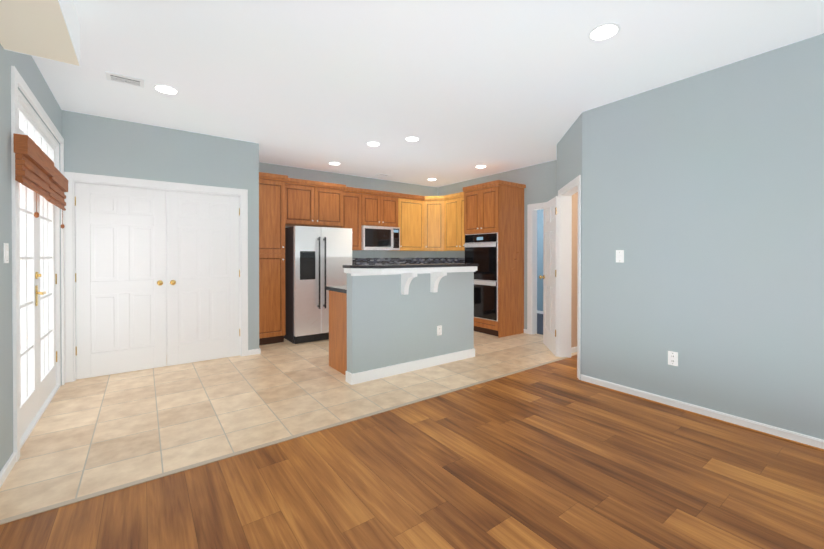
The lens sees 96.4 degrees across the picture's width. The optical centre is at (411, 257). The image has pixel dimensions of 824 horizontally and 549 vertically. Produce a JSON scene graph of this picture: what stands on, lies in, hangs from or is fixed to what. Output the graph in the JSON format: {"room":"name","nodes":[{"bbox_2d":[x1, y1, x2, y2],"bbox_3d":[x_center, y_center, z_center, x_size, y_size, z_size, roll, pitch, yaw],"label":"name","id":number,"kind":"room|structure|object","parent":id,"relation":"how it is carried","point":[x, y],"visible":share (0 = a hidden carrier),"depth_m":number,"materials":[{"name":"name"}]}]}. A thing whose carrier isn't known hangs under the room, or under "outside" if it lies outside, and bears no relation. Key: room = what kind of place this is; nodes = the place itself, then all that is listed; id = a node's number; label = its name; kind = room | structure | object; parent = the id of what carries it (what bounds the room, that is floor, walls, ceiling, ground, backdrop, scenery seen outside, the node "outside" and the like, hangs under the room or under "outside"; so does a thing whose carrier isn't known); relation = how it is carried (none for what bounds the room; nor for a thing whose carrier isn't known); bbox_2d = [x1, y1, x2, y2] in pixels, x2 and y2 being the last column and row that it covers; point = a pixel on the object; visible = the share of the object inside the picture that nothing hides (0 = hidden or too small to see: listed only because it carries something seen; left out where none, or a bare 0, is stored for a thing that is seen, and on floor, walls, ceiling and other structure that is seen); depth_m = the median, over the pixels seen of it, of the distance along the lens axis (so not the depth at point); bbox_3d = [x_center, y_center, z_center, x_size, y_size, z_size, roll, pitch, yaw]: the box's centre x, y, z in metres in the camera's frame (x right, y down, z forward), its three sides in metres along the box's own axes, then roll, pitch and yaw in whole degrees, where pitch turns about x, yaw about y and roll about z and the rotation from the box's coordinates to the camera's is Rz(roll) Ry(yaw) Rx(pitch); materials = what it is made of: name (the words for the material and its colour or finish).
{"room":"kitchen","nodes":[
{"label":"kitchen","id":0,"kind":"room"},
{"bbox_2d":[0,44,61,470],"bbox_3d":[-1.436,-0.094,0.766,0.120,2.730,9.390,0,0,-36],"label":"wall","id":1,"kind":"structure","parent":0,"point":[26,67],"depth_m":2.19,"materials":[{"name":"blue paint"}]},
{"bbox_2d":[4,243,8,262],"bbox_3d":[-2.372,-0.028,2.157,0.012,0.116,0.072,0,0,-36],"label":"light switch","id":2,"kind":"object","parent":1,"relation":"attached to","point":[6,252],"visible":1,"depth_m":2.15,"materials":[{"name":"white plastic"}]},
{"bbox_2d":[0,452,16,487],"bbox_3d":[-0.564,1.243,-0.304,0.017,0.068,6.380,0,0,-36],"label":"baseboard","id":3,"kind":"structure","parent":1,"relation":"attached to","point":[5,471],"depth_m":2.13,"materials":[{"name":"white paint"}]},
{"bbox_2d":[11,66,64,461],"bbox_3d":[-2.963,0.036,2.970,0.018,2.440,1.750,0,0,-36],"label":"door frame","id":4,"kind":"structure","parent":1,"relation":"attached to","point":[17,80],"depth_m":2.29,"materials":[{"name":"white paint"}]},
{"bbox_2d":[18,89,60,448],"bbox_3d":[-3.001,0.073,2.942,0.123,2.367,1.604,0,0,-36],"label":"french door","id":5,"kind":"structure","parent":1,"relation":"in","point":[40,352],"depth_m":2.96,"materials":[{"name":"white paint"}]},
{"bbox_2d":[13,133,53,217],"bbox_3d":[-2.629,-0.518,2.582,0.062,0.476,0.835,0,0,-36],"label":"valance","id":6,"kind":"object","parent":5,"relation":"attached to","point":[34,167],"visible":0.98,"depth_m":2.42,"materials":[{"name":"brown wood"}]},
{"bbox_2d":[45,166,67,228],"bbox_3d":[-3.117,-0.512,3.238,0.050,0.476,0.790,0,0,-36],"label":"valance","id":7,"kind":"object","parent":5,"relation":"attached to","point":[58,186],"visible":0.67,"depth_m":3.23,"materials":[{"name":"brown wood"}]},
{"bbox_2d":[62,110,258,355],"bbox_3d":[-2.779,-0.117,4.287,1.870,2.730,0.120,0,0,-36],"label":"wall","id":8,"kind":"structure","parent":0,"point":[96,145],"depth_m":4.23,"materials":[{"name":"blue paint"}]},
{"bbox_2d":[75,183,166,378],"bbox_3d":[-3.118,0.237,3.976,0.778,2.015,0.106,0,0,-36],"label":"closet door","id":9,"kind":"structure","parent":8,"relation":"in","point":[120,277],"depth_m":3.97,"materials":[{"name":"white paint"}]},
{"bbox_2d":[64,172,247,382],"bbox_3d":[-2.827,0.191,4.240,1.727,2.116,0.142,0,0,-36],"label":"trim","id":10,"kind":"structure","parent":8,"relation":"attached to","point":[70,272],"depth_m":3.89,"materials":[{"name":"white paint"}]},
{"bbox_2d":[166,191,239,365],"bbox_3d":[-2.487,0.234,4.437,0.778,2.015,0.106,0,0,-36],"label":"closet door","id":11,"kind":"structure","parent":8,"relation":"in","point":[202,264],"depth_m":4.43,"materials":[{"name":"white paint"}]},
{"bbox_2d":[253,348,260,353],"bbox_3d":[-2.102,1.210,4.967,0.017,0.068,0.437,0,0,-36],"label":"baseboard","id":12,"kind":"structure","parent":8,"relation":"attached to","point":[258,351],"depth_m":4.78,"materials":[{"name":"white paint"}]},
{"bbox_2d":[0,331,576,519],"bbox_3d":[-0.788,1.275,4.842,5.970,0.060,3.590,0,0,-36],"label":"floor","id":13,"kind":"structure","parent":0,"point":[91,435],"depth_m":3.08,"materials":[{"name":"tile"}]},
{"bbox_2d":[259,172,286,344],"bbox_3d":[-2.208,0.036,5.483,0.457,2.410,0.620,0,0,-36],"label":"tall cabinet","id":14,"kind":"object","parent":13,"relation":"on","point":[272,189],"depth_m":5.26,"materials":[{"name":"brown wood"}]},
{"bbox_2d":[284,226,351,343],"bbox_3d":[-1.511,0.381,5.786,0.904,1.685,0.863,0,0,-36],"label":"refrigerator","id":15,"kind":"object","parent":13,"relation":"on","point":[317,259],"visible":0.69,"depth_m":5.41,"materials":[{"name":"grey metal"}]},
{"bbox_2d":[326,271,475,384],"bbox_3d":[-0.062,0.698,4.363,1.728,1.100,0.955,0,0,-36],"label":"kitchen island","id":16,"kind":"object","parent":13,"relation":"on","point":[386,320],"depth_m":4.04,"materials":[{"name":"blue paint"}]},
{"bbox_2d":[343,267,476,274],"bbox_3d":[0.124,0.123,4.105,1.740,0.052,0.385,0,0,-36],"label":"island countertop","id":17,"kind":"structure","parent":16,"relation":"on","point":[365,270],"depth_m":3.73,"materials":[{"name":"white stone"}]},
{"bbox_2d":[463,180,525,337],"bbox_3d":[1.353,0.016,6.151,0.713,2.440,0.813,0,0,-36],"label":"tall cabinet","id":18,"kind":"object","parent":13,"relation":"on","point":[494,227],"visible":0.79,"depth_m":5.90,"materials":[{"name":"brown wood"}]},
{"bbox_2d":[259,162,436,257],"bbox_3d":[-0.977,-0.133,6.845,7.800,2.730,0.120,0,0,-36],"label":"wall","id":19,"kind":"structure","parent":0,"point":[354,181],"depth_m":6.86,"materials":[{"name":"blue paint"}]},
{"bbox_2d":[287,180,318,226],"bbox_3d":[-1.840,-0.842,5.832,0.552,0.660,0.476,0,0,-36],"label":"upper cabinet","id":20,"kind":"object","parent":19,"relation":"attached to","point":[302,195],"depth_m":5.66,"materials":[{"name":"brown wood"}]},
{"bbox_2d":[319,184,342,227],"bbox_3d":[-1.490,-0.843,6.089,0.554,0.660,0.476,0,0,-36],"label":"upper cabinet","id":21,"kind":"object","parent":19,"relation":"attached to","point":[330,195],"depth_m":5.93,"materials":[{"name":"brown wood"}]},
{"bbox_2d":[343,188,366,249],"bbox_3d":[-1.116,-0.656,6.450,0.469,1.040,0.342,0,0,-36],"label":"upper cabinet","id":22,"kind":"object","parent":19,"relation":"attached to","point":[354,199],"depth_m":6.35,"materials":[{"name":"brown wood"}]},
{"bbox_2d":[367,192,382,225],"bbox_3d":[-0.796,-0.877,6.682,0.444,0.600,0.342,0,0,-36],"label":"upper cabinet","id":23,"kind":"object","parent":19,"relation":"attached to","point":[374,199],"depth_m":6.57,"materials":[{"name":"brown wood"}]},
{"bbox_2d":[362,225,399,250],"bbox_3d":[-0.631,-0.354,6.735,0.760,0.427,0.455,0,0,-36],"label":"microwave","id":24,"kind":"object","parent":23,"relation":"attached to","point":[382,238],"visible":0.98,"depth_m":6.57,"materials":[{"name":"silver metal"}]},
{"bbox_2d":[383,192,394,226],"bbox_3d":[-0.534,-0.878,6.874,0.444,0.600,0.342,0,0,-36],"label":"upper cabinet","id":25,"kind":"object","parent":19,"relation":"attached to","point":[388,197],"depth_m":6.74,"materials":[{"name":"brown wood"}]},
{"bbox_2d":[392,193,422,250],"bbox_3d":[-0.101,-0.660,7.170,0.723,1.040,0.377,0,0,-36],"label":"upper cabinet","id":26,"kind":"object","parent":19,"relation":"attached to","point":[408,209],"depth_m":7.03,"materials":[{"name":"brown wood"}]},
{"bbox_2d":[0,355,823,548],"bbox_3d":[2.771,1.295,1.628,7.920,0.060,5.800,0,0,-36],"label":"floor","id":27,"kind":"structure","parent":0,"point":[559,454],"depth_m":2.02,"materials":[{"name":"brown wood"}]},
{"bbox_2d":[0,357,567,524],"bbox_3d":[-0.051,1.252,3.157,4.930,0.006,0.040,0,0,-36],"label":"transition strip","id":28,"kind":"object","parent":27,"relation":"on","point":[62,504],"depth_m":2.32,"materials":[{"name":"beige wood"}]},
{"bbox_2d":[32,0,823,187],"bbox_3d":[1.711,-1.524,3.059,7.920,0.100,9.390,0,0,-36],"label":"ceiling","id":29,"kind":"structure","parent":0,"point":[461,89],"depth_m":2.85,"materials":[{"name":"white paint"}]},
{"bbox_2d":[0,0,80,66],"bbox_3d":[-0.398,-1.327,-0.278,0.333,0.252,6.253,0,0,-36],"label":"soffit ceiling","id":30,"kind":"structure","parent":29,"relation":"attached to","point":[48,29],"depth_m":1.99,"materials":[{"name":"white paint"}]},
{"bbox_2d":[105,71,143,87],"bbox_3d":[-2.360,-1.465,3.036,0.250,0.015,0.160,0,0,-36],"label":"ceiling vent","id":31,"kind":"object","parent":29,"relation":"in","point":[123,79],"visible":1,"depth_m":3.02,"materials":[{"name":"white metal"}]},
{"bbox_2d":[153,84,178,94],"bbox_3d":[-2.146,-1.470,3.218,0.190,0.008,0.190,0,0,-36],"label":"recessed light","id":32,"kind":"object","parent":29,"relation":"in","point":[166,89],"visible":0.94,"depth_m":3.21,"materials":[{"name":"white paint"}]},
{"bbox_2d":[328,162,340,164],"bbox_3d":[-1.217,-1.487,5.793,0.190,0.008,0.190,0,0,-36],"label":"recessed light","id":33,"kind":"object","parent":29,"relation":"in","point":[334,163],"visible":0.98,"depth_m":5.78,"materials":[{"name":"white paint"}]},
{"bbox_2d":[366,142,380,145],"bbox_3d":[-0.501,-1.480,4.780,0.190,0.008,0.190,0,0,-36],"label":"recessed light","id":34,"kind":"object","parent":29,"relation":"in","point":[373,143],"visible":1,"depth_m":4.77,"materials":[{"name":"white paint"}]},
{"bbox_2d":[375,174,391,176],"bbox_3d":[-0.513,-1.488,6.642,0.250,0.015,0.150,0,0,-36],"label":"ceiling vent","id":35,"kind":"object","parent":29,"relation":"in","point":[384,175],"visible":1,"depth_m":6.62,"materials":[{"name":"white metal"}]},
{"bbox_2d":[405,136,419,141],"bbox_3d":[0.004,-1.479,4.580,0.190,0.008,0.190,0,0,-36],"label":"recessed light","id":36,"kind":"object","parent":29,"relation":"in","point":[412,139],"visible":0.98,"depth_m":4.58,"materials":[{"name":"white paint"}]},
{"bbox_2d":[588,23,620,40],"bbox_3d":[1.246,-1.465,2.391,0.190,0.008,0.190,0,0,-36],"label":"recessed light","id":37,"kind":"object","parent":29,"relation":"in","point":[606,31],"visible":1,"depth_m":2.39,"materials":[{"name":"white paint"}]},
{"bbox_2d":[437,160,556,328],"bbox_3d":[1.582,-0.131,6.548,0.120,2.730,3.380,0,0,-36],"label":"wall","id":38,"kind":"structure","parent":0,"point":[539,181],"depth_m":6.05,"materials":[{"name":"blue paint"}]},
{"bbox_2d":[423,196,442,250],"bbox_3d":[0.463,-0.662,7.402,0.669,1.040,0.669,0,0,-36],"label":"upper cabinet","id":39,"kind":"object","parent":38,"relation":"attached to","point":[429,223],"depth_m":7.20,"materials":[{"name":"brown wood"}]},
{"bbox_2d":[443,192,462,250],"bbox_3d":[0.874,-0.660,7.089,0.378,1.040,0.530,0,0,-36],"label":"upper cabinet","id":40,"kind":"object","parent":38,"relation":"attached to","point":[452,205],"depth_m":6.96,"materials":[{"name":"brown wood"}]},
{"bbox_2d":[463,193,464,250],"bbox_3d":[1.118,-0.658,6.785,0.343,1.040,0.487,0,0,-36],"label":"upper cabinet","id":41,"kind":"object","parent":38,"relation":"attached to","point":[463,193],"depth_m":6.74,"materials":[{"name":"brown wood"}]},
{"bbox_2d":[527,202,545,333],"bbox_3d":[2.215,0.184,5.675,0.141,2.110,0.940,0,0,-36],"label":"trim","id":42,"kind":"structure","parent":38,"relation":"attached to","point":[532,209],"depth_m":5.98,"materials":[{"name":"white paint"}]},
{"bbox_2d":[537,313,542,334],"bbox_3d":[2.408,1.256,7.180,1.950,0.068,3.590,0,0,-36],"label":"floor carpet","id":43,"kind":"object","parent":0,"point":[539,323],"depth_m":6.84,"materials":[{"name":"blue carpet"}]},
{"bbox_2d":[537,209,543,310],"bbox_3d":[4.859,-0.124,5.371,0.120,2.730,9.150,0,0,-36],"label":"wall","id":44,"kind":"structure","parent":0,"point":[539,259],"depth_m":8.08,"materials":[{"name":"blue paint"}]},
{"bbox_2d":[557,113,581,379],"bbox_3d":[1.870,-0.117,4.276,0.120,2.730,1.100,0,0,9],"label":"wall","id":45,"kind":"structure","parent":0,"point":[569,156],"depth_m":4.09,"materials":[{"name":"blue paint"}]},
{"bbox_2d":[539,196,558,356],"bbox_3d":[1.870,0.228,4.988,0.557,2.015,0.560,0,0,-36],"label":"door","id":46,"kind":"structure","parent":45,"relation":"in","point":[550,276],"depth_m":4.86,"materials":[{"name":"white paint"}]},
{"bbox_2d":[558,175,580,379],"bbox_3d":[1.873,0.196,4.296,0.152,2.105,1.065,0,0,9],"label":"door frame","id":47,"kind":"structure","parent":45,"relation":"attached to","point":[566,192],"depth_m":4.60,"materials":[{"name":"white paint"}]},
{"bbox_2d":[571,192,577,347],"bbox_3d":[3.015,-0.125,5.579,2.610,2.730,0.124,0,0,-36],"label":"wall","id":48,"kind":"structure","parent":0,"point":[574,269],"depth_m":4.87,"materials":[{"name":"beige paint"}]},
{"bbox_2d":[571,346,576,352],"bbox_3d":[3.069,1.206,5.539,2.580,0.068,0.017,0,0,-36],"label":"baseboard","id":49,"kind":"structure","parent":48,"relation":"attached to","point":[574,349],"depth_m":4.85,"materials":[{"name":"white paint"}]},
{"bbox_2d":[582,33,823,439],"bbox_3d":[3.319,-0.100,1.667,0.120,2.730,5.230,0,0,-36],"label":"wall","id":50,"kind":"structure","parent":0,"point":[703,201],"depth_m":2.87,"materials":[{"name":"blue paint"}]},
{"bbox_2d":[616,250,623,262],"bbox_3d":[1.940,-0.017,3.440,0.012,0.116,0.072,0,0,-36],"label":"light switch","id":51,"kind":"object","parent":50,"relation":"attached to","point":[620,256],"visible":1,"depth_m":3.44,"materials":[{"name":"white plastic"}]},
{"bbox_2d":[668,351,677,365],"bbox_3d":[2.195,0.846,3.100,0.009,0.116,0.072,0,0,-36],"label":"outlet","id":52,"kind":"object","parent":50,"relation":"attached to","point":[672,358],"visible":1,"depth_m":3.10,"materials":[{"name":"white plastic"}]},
{"bbox_2d":[580,374,823,450],"bbox_3d":[3.226,1.231,1.682,0.022,0.068,5.110,0,0,-36],"label":"baseboard","id":53,"kind":"structure","parent":50,"relation":"attached to","point":[794,437],"depth_m":2.86,"materials":[{"name":"white paint"}]},
{"label":"outside","id":54,"kind":"structure","parent":0,"visible":0},
{"bbox_2d":[19,118,42,397],"bbox_3d":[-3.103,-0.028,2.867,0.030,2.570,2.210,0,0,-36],"label":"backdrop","id":55,"kind":"structure","parent":54,"point":[20,123],"depth_m":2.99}
]}

